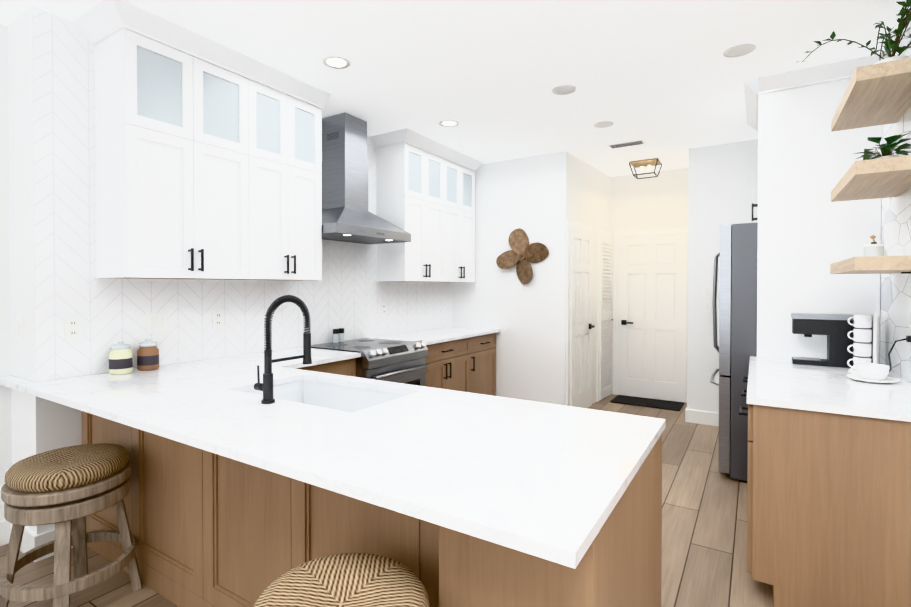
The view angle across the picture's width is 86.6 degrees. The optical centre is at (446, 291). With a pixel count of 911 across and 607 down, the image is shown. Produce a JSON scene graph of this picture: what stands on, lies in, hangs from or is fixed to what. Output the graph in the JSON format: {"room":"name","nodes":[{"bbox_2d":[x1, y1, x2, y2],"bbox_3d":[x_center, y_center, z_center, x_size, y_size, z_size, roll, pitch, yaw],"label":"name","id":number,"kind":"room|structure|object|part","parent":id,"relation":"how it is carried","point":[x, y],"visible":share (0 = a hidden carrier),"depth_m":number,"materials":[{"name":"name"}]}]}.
{"room":"kitchen","nodes":[
{"label":"kitchen","id":0,"kind":"room"},
{"bbox_2d":[0,24,11,520],"bbox_3d":[-2.460,-0.035,2.650,0.120,2.820,8.330,0,1,33],"label":"wall","id":1,"kind":"structure","parent":0,"point":[5,407],"depth_m":2.63,"materials":[{"name":"white paint"}]},
{"bbox_2d":[0,520,8,545],"bbox_3d":[-3.517,1.330,0.891,0.014,0.130,4.200,0,1,33],"label":"baseboard","id":2,"kind":"structure","parent":1,"relation":"attached to","point":[4,533],"depth_m":2.62,"materials":[{"name":"white"}]},
{"bbox_2d":[8,522,40,561],"bbox_3d":[-2.228,1.311,2.551,0.334,0.130,0.014,0,1,33],"label":"baseboard","id":3,"kind":"structure","parent":1,"relation":"attached to","point":[31,540],"depth_m":2.50,"materials":[{"name":"white wood"}]},
{"bbox_2d":[8,7,445,534],"bbox_3d":[-1.129,-0.054,4.292,0.350,2.820,4.130,0,1,33],"label":"wall","id":4,"kind":"structure","parent":0,"point":[40,425],"depth_m":2.54,"materials":[{"name":"white paint"}]},
{"bbox_2d":[32,6,451,381],"bbox_3d":[-1.013,-0.511,4.141,0.004,1.903,4.010,0,1,33],"label":"wall tile","id":5,"kind":"structure","parent":4,"relation":"attached to","point":[349,293],"depth_m":2.76,"materials":[{"name":"white tile"}]},
{"bbox_2d":[64,316,81,339],"bbox_3d":[-2.002,0.195,2.591,0.008,0.120,0.075,0,1,33],"label":"electrical outlet","id":6,"kind":"object","parent":5,"relation":"attached to","point":[72,327],"visible":1,"depth_m":2.59,"materials":[{"name":"white plastic"}]},
{"bbox_2d":[146,313,166,332],"bbox_3d":[-1.770,0.191,2.953,0.009,0.120,0.120,0,1,33],"label":"light switch","id":7,"kind":"object","parent":5,"relation":"attached to","point":[156,322],"visible":1,"depth_m":2.95,"materials":[{"name":"white plastic"}]},
{"bbox_2d":[89,4,260,279],"bbox_3d":[-1.590,-0.763,2.910,0.343,1.369,0.780,0,1,33],"label":"upper cabinet","id":8,"kind":"object","parent":5,"relation":"attached to","point":[208,159],"depth_m":2.70,"materials":[{"name":"white wood"}]},
{"bbox_2d":[212,310,222,327],"bbox_3d":[-1.554,0.187,3.290,0.008,0.120,0.075,0,1,33],"label":"electrical outlet","id":9,"kind":"object","parent":5,"relation":"attached to","point":[217,318],"visible":1,"depth_m":3.29,"materials":[{"name":"white plastic"}]},
{"bbox_2d":[261,68,324,280],"bbox_3d":[-1.261,-0.769,3.424,0.343,1.369,0.680,0,1,33],"label":"upper cabinet","id":10,"kind":"object","parent":5,"relation":"attached to","point":[291,151],"depth_m":3.37,"materials":[{"name":"white wood"}]},
{"bbox_2d":[322,112,410,243],"bbox_3d":[-0.765,-0.950,4.054,0.495,1.018,0.908,0,1,33],"label":"range hood","id":11,"kind":"object","parent":5,"relation":"attached to","point":[347,216],"visible":0.96,"depth_m":4.00,"materials":[{"name":"metal"}]},
{"bbox_2d":[381,303,385,314],"bbox_3d":[-0.616,0.171,4.755,0.008,0.120,0.075,0,1,33],"label":"electrical outlet","id":12,"kind":"object","parent":5,"relation":"attached to","point":[383,308],"visible":1,"depth_m":4.75,"materials":[{"name":"white plastic"}]},
{"bbox_2d":[373,132,448,281],"bbox_3d":[-0.335,-0.785,4.870,0.343,1.369,0.724,0,1,33],"label":"upper cabinet","id":13,"kind":"object","parent":5,"relation":"attached to","point":[425,192],"depth_m":4.63,"materials":[{"name":"white wood"}]},
{"bbox_2d":[0,394,772,606],"bbox_3d":[-0.077,1.423,2.845,9.000,0.100,11.200,0,1,33],"label":"floor","id":14,"kind":"structure","parent":0,"point":[704,534],"depth_m":2.62,"materials":[{"name":"brown wood"}]},
{"bbox_2d":[0,443,141,606],"bbox_3d":[-1.651,1.054,2.127,0.473,0.660,0.473,0,1,15],"label":"stool","id":15,"kind":"object","parent":14,"relation":"on","point":[66,491],"visible":1,"depth_m":2.00,"materials":[{"name":"brown wood"}]},
{"bbox_2d":[156,435,231,606],"bbox_3d":[-0.888,0.935,2.392,0.616,0.886,0.779,0,1,33],"label":"base cabinet","id":16,"kind":"object","parent":14,"relation":"on","point":[194,488],"depth_m":2.05,"materials":[{"name":"brown wood"}]},
{"bbox_2d":[232,463,335,606],"bbox_3d":[-0.449,0.938,2.111,0.696,0.886,0.779,0,1,33],"label":"base cabinet","id":17,"kind":"object","parent":14,"relation":"on","point":[280,525],"depth_m":1.79,"materials":[{"name":"brown wood"}]},
{"bbox_2d":[304,359,355,374],"bbox_3d":[-1.114,0.923,3.431,0.604,0.886,0.727,0,1,33],"label":"base cabinet","id":18,"kind":"object","parent":14,"relation":"on","point":[346,366],"depth_m":3.43,"materials":[{"name":"brown wood"}]},
{"bbox_2d":[220,347,359,366],"bbox_3d":[-1.093,0.466,3.418,0.649,0.030,0.717,0,1,33],"label":"countertop","id":19,"kind":"structure","parent":18,"relation":"on","point":[318,356],"depth_m":3.36,"materials":[{"name":"white stone"}]},
{"bbox_2d":[253,553,429,606],"bbox_3d":[-0.255,1.064,1.173,0.473,0.660,0.473,0,1,-2],"label":"stool","id":20,"kind":"object","parent":14,"relation":"on","point":[356,580],"visible":1,"depth_m":1.22,"materials":[{"name":"beige wicker"}]},
{"bbox_2d":[311,338,427,385],"bbox_3d":[-0.646,0.892,4.017,0.753,0.935,0.760,0,1,33],"label":"range","id":21,"kind":"object","parent":14,"relation":"on","point":[398,361],"visible":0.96,"depth_m":3.86,"materials":[{"name":"metal"}]},
{"bbox_2d":[333,329,338,342],"bbox_3d":[-0.943,0.377,4.124,0.050,0.115,0.049,0,1,33],"label":"grinder","id":22,"kind":"object","parent":21,"relation":"on","point":[335,335],"visible":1,"depth_m":4.10,"materials":[{"name":"clear glass"}]},
{"bbox_2d":[338,328,343,341],"bbox_3d":[-0.908,0.376,4.179,0.050,0.115,0.049,0,1,33],"label":"grinder","id":23,"kind":"object","parent":21,"relation":"on","point":[341,334],"visible":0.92,"depth_m":4.16,"materials":[{"name":"clear glass"}]},
{"bbox_2d":[336,495,431,606],"bbox_3d":[0.006,0.942,1.819,0.638,0.886,0.779,0,1,33],"label":"base cabinet","id":24,"kind":"object","parent":14,"relation":"on","point":[360,527],"depth_m":1.50,"materials":[{"name":"brown wood"}]},
{"bbox_2d":[364,335,475,390],"bbox_3d":[-0.244,0.908,4.790,0.604,0.886,0.969,0,1,33],"label":"base cabinet","id":25,"kind":"object","parent":14,"relation":"on","point":[453,364],"depth_m":4.72,"materials":[{"name":"brown wood"}]},
{"bbox_2d":[372,327,499,346],"bbox_3d":[-0.072,0.448,5.012,0.649,0.030,1.538,0,1,33],"label":"countertop","id":26,"kind":"structure","parent":25,"relation":"on","point":[440,335],"depth_m":4.89,"materials":[{"name":"white stone"}]},
{"bbox_2d":[476,331,499,394],"bbox_3d":[0.140,0.901,5.389,0.604,0.886,0.684,0,1,33],"label":"base cabinet","id":27,"kind":"object","parent":14,"relation":"on","point":[485,344],"depth_m":5.30,"materials":[{"name":"brown wood"}]},
{"bbox_2d":[432,423,665,606],"bbox_3d":[0.383,0.945,1.492,0.388,0.886,0.883,0,1,33],"label":"base cabinet","id":28,"kind":"object","parent":14,"relation":"on","point":[622,568],"depth_m":1.18,"materials":[{"name":"brown wood"}]},
{"bbox_2d":[16,359,665,570],"bbox_3d":[-0.661,0.481,2.089,2.809,0.030,1.055,0,1,33],"label":"countertop","id":29,"kind":"structure","parent":28,"relation":"on","point":[538,480],"depth_m":1.52,"materials":[{"name":"white stone"}]},
{"bbox_2d":[109,342,132,374],"bbox_3d":[-1.828,0.370,2.714,0.111,0.176,0.111,0,1,33],"label":"jar","id":30,"kind":"object","parent":29,"relation":"on","point":[120,359],"visible":1,"depth_m":2.67,"materials":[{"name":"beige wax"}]},
{"bbox_2d":[137,339,158,370],"bbox_3d":[-1.750,0.369,2.836,0.111,0.176,0.111,0,1,33],"label":"jar","id":31,"kind":"object","parent":29,"relation":"on","point":[148,355],"visible":1,"depth_m":2.79,"materials":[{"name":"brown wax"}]},
{"bbox_2d":[254,295,311,403],"bbox_3d":[-0.713,0.239,2.125,0.102,0.451,0.257,0,1,33],"label":"faucet","id":32,"kind":"object","parent":29,"relation":"on","point":[266,386],"visible":1,"depth_m":2.04,"materials":[{"name":"black metal"}]},
{"bbox_2d":[240,375,411,410],"bbox_3d":[-0.582,0.592,2.280,0.822,0.222,0.472,0,1,33],"label":"sink","id":33,"kind":"object","parent":29,"relation":"in","point":[322,392],"depth_m":2.56,"materials":[{"name":"white ceramic"}]},
{"bbox_2d":[610,395,683,410],"bbox_3d":[2.409,1.332,5.800,0.760,0.013,0.420,0,1,33],"label":"door mat","id":34,"kind":"object","parent":14,"relation":"on","point":[650,403],"visible":0.93,"depth_m":5.77,"materials":[{"name":"black rubber"}]},
{"bbox_2d":[710,222,757,482],"bbox_3d":[2.551,0.438,3.680,0.926,1.850,0.890,0,1,33],"label":"fridge","id":35,"kind":"object","parent":14,"relation":"on","point":[736,348],"visible":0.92,"depth_m":3.46,"materials":[{"name":"grey metal"}]},
{"bbox_2d":[744,52,885,363],"bbox_3d":[2.631,-0.045,3.572,0.729,2.819,1.043,0,1,33],"label":"surround","id":36,"kind":"object","parent":14,"relation":"on","point":[809,232],"visible":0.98,"depth_m":3.20,"materials":[{"name":"white"}]},
{"bbox_2d":[743,392,910,606],"bbox_3d":[1.778,0.937,2.204,0.679,0.886,0.551,0,1,33],"label":"base cabinet","id":37,"kind":"object","parent":14,"relation":"on","point":[829,491],"depth_m":2.00,"materials":[{"name":"brown wood"}]},
{"bbox_2d":[747,356,910,423],"bbox_3d":[2.015,0.475,2.574,0.685,0.030,1.478,0,1,33],"label":"countertop","id":38,"kind":"structure","parent":37,"relation":"on","point":[772,382],"depth_m":2.24,"materials":[{"name":"white stone"}]},
{"bbox_2d":[791,313,872,367],"bbox_3d":[2.371,0.297,2.975,0.400,0.315,0.124,0,1,33],"label":"coffee maker","id":39,"kind":"object","parent":38,"relation":"on","point":[835,328],"visible":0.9,"depth_m":2.93,"materials":[{"name":"black plastic"}]},
{"bbox_2d":[847,314,876,373],"bbox_3d":[2.346,0.290,2.729,0.126,0.335,0.120,0,1,33],"label":"mug rack","id":40,"kind":"object","parent":38,"relation":"on","point":[865,351],"visible":0.85,"depth_m":2.70,"materials":[{"name":"white ceramic"}]},
{"bbox_2d":[846,363,900,382],"bbox_3d":[2.192,0.419,2.484,0.210,0.084,0.210,0,1,33],"label":"cup","id":41,"kind":"object","parent":38,"relation":"on","point":[873,373],"visible":1,"depth_m":2.45,"materials":[{"name":"white ceramic"}]},
{"bbox_2d":[0,0,909,176],"bbox_3d":[-0.077,-1.497,2.812,9.000,0.100,11.200,0,1,33],"label":"ceiling","id":42,"kind":"structure","parent":0,"point":[664,80],"depth_m":2.99,"materials":[{"name":"white paint"}]},
{"bbox_2d":[323,56,349,68],"bbox_3d":[-0.695,-1.447,3.054,0.170,0.006,0.170,0,1,33],"label":"recessed light","id":43,"kind":"object","parent":42,"relation":"in","point":[335,62],"visible":1,"depth_m":3.05,"materials":[{"name":"white plastic"}]},
{"bbox_2d":[439,120,458,126],"bbox_3d":[0.025,-1.460,4.196,0.170,0.006,0.170,0,1,33],"label":"recessed light","id":44,"kind":"object","parent":42,"relation":"in","point":[449,123],"visible":1,"depth_m":4.20,"materials":[{"name":"white plastic"}]},
{"bbox_2d":[552,85,575,94],"bbox_3d":[0.848,-1.452,3.479,0.170,0.006,0.170,0,1,33],"label":"recessed light","id":45,"kind":"object","parent":42,"relation":"in","point":[563,89],"visible":1,"depth_m":3.47,"materials":[{"name":"white plastic"}]},
{"bbox_2d":[593,121,613,127],"bbox_3d":[1.372,-1.460,4.224,0.170,0.006,0.170,0,1,33],"label":"recessed light","id":46,"kind":"object","parent":42,"relation":"in","point":[603,124],"visible":1,"depth_m":4.22,"materials":[{"name":"white plastic"}]},
{"bbox_2d":[607,140,645,148],"bbox_3d":[1.794,-1.464,4.808,0.340,0.008,0.140,0,1,33],"label":"ceiling vent","id":47,"kind":"object","parent":42,"relation":"in","point":[625,144],"visible":1,"depth_m":4.80,"materials":[{"name":"white metal"}]},
{"bbox_2d":[629,158,661,178],"bbox_3d":[2.286,-1.400,5.539,0.311,0.155,0.311,0,1,33],"label":"lantern light","id":48,"kind":"object","parent":42,"relation":"attached to","point":[642,164],"visible":1,"depth_m":5.53,"materials":[{"name":"gold metal"}]},
{"bbox_2d":[723,43,755,57],"bbox_3d":[1.757,-1.445,2.897,0.170,0.006,0.170,0,1,33],"label":"recessed light","id":49,"kind":"object","parent":42,"relation":"in","point":[740,50],"visible":1,"depth_m":2.90,"materials":[{"name":"white plastic"}]},
{"bbox_2d":[452,151,565,404],"bbox_3d":[0.693,-0.068,5.506,1.410,2.820,0.120,0,1,33],"label":"wall","id":50,"kind":"structure","parent":0,"point":[527,195],"depth_m":5.34,"materials":[{"name":"white paint"}]},
{"bbox_2d":[449,152,476,281],"bbox_3d":[-0.008,-0.791,5.380,0.343,1.369,0.725,0,1,33],"label":"upper cabinet","id":51,"kind":"object","parent":50,"relation":"attached to","point":[461,171],"depth_m":5.33,"materials":[{"name":"white wood"}]},
{"bbox_2d":[496,228,548,284],"bbox_3d":[0.826,-0.385,5.292,0.620,0.620,0.081,0,1,33],"label":"artwork","id":52,"kind":"object","parent":50,"relation":"attached to","point":[524,252],"visible":1,"depth_m":5.29,"materials":[{"name":"brown wood"}]},
{"bbox_2d":[565,151,610,405],"bbox_3d":[1.655,-0.070,5.723,0.120,2.820,1.520,0,1,36],"label":"wall","id":53,"kind":"structure","parent":0,"point":[588,194],"depth_m":5.73,"materials":[{"name":"white paint"}]},
{"bbox_2d":[570,227,594,407],"bbox_3d":[1.519,0.322,5.364,0.124,2.020,0.597,0,1,33],"label":"door","id":54,"kind":"structure","parent":53,"relation":"in","point":[581,326],"depth_m":5.34,"materials":[{"name":"white wood"}]},
{"bbox_2d":[599,235,612,399],"bbox_3d":[2.012,0.314,6.067,0.050,2.020,0.450,0,1,36],"label":"louvered door","id":55,"kind":"structure","parent":53,"relation":"in","point":[606,281],"depth_m":6.07,"materials":[{"name":"white wood"}]},
{"bbox_2d":[566,219,687,405],"bbox_3d":[2.114,0.288,5.437,1.059,2.110,1.503,0,1,33],"label":"door frame","id":56,"kind":"structure","parent":53,"relation":"attached to","point":[586,227],"depth_m":5.86,"materials":[{"name":"white wood"}]},
{"bbox_2d":[611,168,687,402],"bbox_3d":[2.558,-0.074,6.081,1.310,2.820,0.120,0,1,33],"label":"wall","id":57,"kind":"structure","parent":0,"point":[660,201],"depth_m":6.01,"materials":[{"name":"white paint"}]},
{"bbox_2d":[618,234,686,401],"bbox_3d":[2.534,0.315,5.973,0.790,2.020,0.090,0,1,33],"label":"door","id":58,"kind":"structure","parent":57,"relation":"in","point":[652,321],"depth_m":5.97,"materials":[{"name":"white wood"}]},
{"bbox_2d":[685,408,718,425],"bbox_3d":[3.007,1.287,4.660,1.264,0.130,0.014,0,1,33],"label":"baseboard","id":59,"kind":"structure","parent":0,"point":[691,416],"depth_m":4.91,"materials":[{"name":"white wood"}]},
{"bbox_2d":[687,139,757,412],"bbox_3d":[3.097,-0.058,4.661,1.370,2.820,0.130,0,1,33],"label":"wall","id":60,"kind":"structure","parent":0,"point":[722,184],"depth_m":4.88,"materials":[{"name":"white paint"}]},
{"bbox_3d":[2.639,-0.001,4.883,0.075,0.120,0.009,0,1,33],"label":"light switch in the hall","id":61,"kind":"part","parent":60,"relation":"part of","materials":[{"name":"white plastic"}]},
{"bbox_3d":[2.639,0.149,4.885,0.075,0.120,0.009,0,1,33],"label":"light switch in the hall","id":62,"kind":"part","parent":60,"relation":"part of","materials":[{"name":"white plastic"}]},
{"bbox_2d":[879,198,909,383],"bbox_3d":[1.221,-0.012,0.573,0.120,2.820,8.800,0,1,33],"label":"wall","id":63,"kind":"structure","parent":0,"point":[880,301],"depth_m":3.03,"materials":[{"name":"white paint"}]},
{"bbox_2d":[830,255,910,273],"bbox_3d":[2.160,-0.124,2.422,0.285,0.068,0.830,0,1,33],"label":"shelf","id":64,"kind":"object","parent":63,"relation":"attached to","point":[879,265],"visible":1,"depth_m":2.13,"materials":[{"name":"brown wood"}]},
{"bbox_2d":[863,239,886,256],"bbox_3d":[2.192,-0.206,2.477,0.087,0.094,0.087,0,1,21],"label":"jar","id":65,"kind":"object","parent":64,"relation":"on","point":[873,248],"depth_m":2.45,"materials":[{"name":"white ceramic"}]},
{"bbox_2d":[831,155,910,201],"bbox_3d":[2.160,-0.553,2.417,0.285,0.060,0.830,0,1,33],"label":"shelf","id":66,"kind":"object","parent":63,"relation":"attached to","point":[889,177],"visible":1,"depth_m":2.29,"materials":[{"name":"brown wood"}]},
{"bbox_2d":[853,132,910,159],"bbox_3d":[2.075,-0.661,2.289,0.236,0.157,0.332,0,1,33],"label":"plant","id":67,"kind":"object","parent":66,"relation":"on","point":[887,150],"visible":0.69,"depth_m":2.25,"materials":[{"name":"green plant"}]},
{"bbox_2d":[831,58,910,131],"bbox_3d":[2.160,-0.965,2.413,0.285,0.060,0.830,0,1,33],"label":"shelf","id":68,"kind":"object","parent":63,"relation":"attached to","point":[877,94],"visible":1,"depth_m":2.32,"materials":[{"name":"brown wood"}]},
{"bbox_2d":[797,0,910,63],"bbox_3d":[1.980,-1.195,2.317,0.484,0.401,0.788,0,1,33],"label":"plant","id":69,"kind":"object","parent":68,"relation":"on","point":[889,42],"visible":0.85,"depth_m":2.25,"materials":[{"name":"green plant"}]},
{"bbox_2d":[880,22,910,383],"bbox_3d":[2.306,-0.491,2.377,0.004,1.903,1.480,0,1,33],"label":"wall tiles","id":70,"kind":"structure","parent":63,"relation":"attached to","point":[895,312],"depth_m":2.65,"materials":[{"name":"white tile"}]},
{"bbox_2d":[906,324,910,347],"bbox_3d":[2.280,0.220,2.373,0.026,0.115,0.070,0,1,33],"label":"electrical outlet","id":71,"kind":"object","parent":70,"relation":"attached to","point":[908,338],"visible":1,"depth_m":2.37,"materials":[{"name":"white plastic"}]},
{"bbox_2d":[888,338,906,371],"bbox_3d":[2.354,0.341,2.571,0.065,0.227,0.419,0,1,33],"label":"power cord","id":72,"kind":"object","parent":71,"relation":"attached to","point":[893,345],"visible":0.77,"depth_m":2.43,"materials":[{"name":"black plastic"}]}
]}

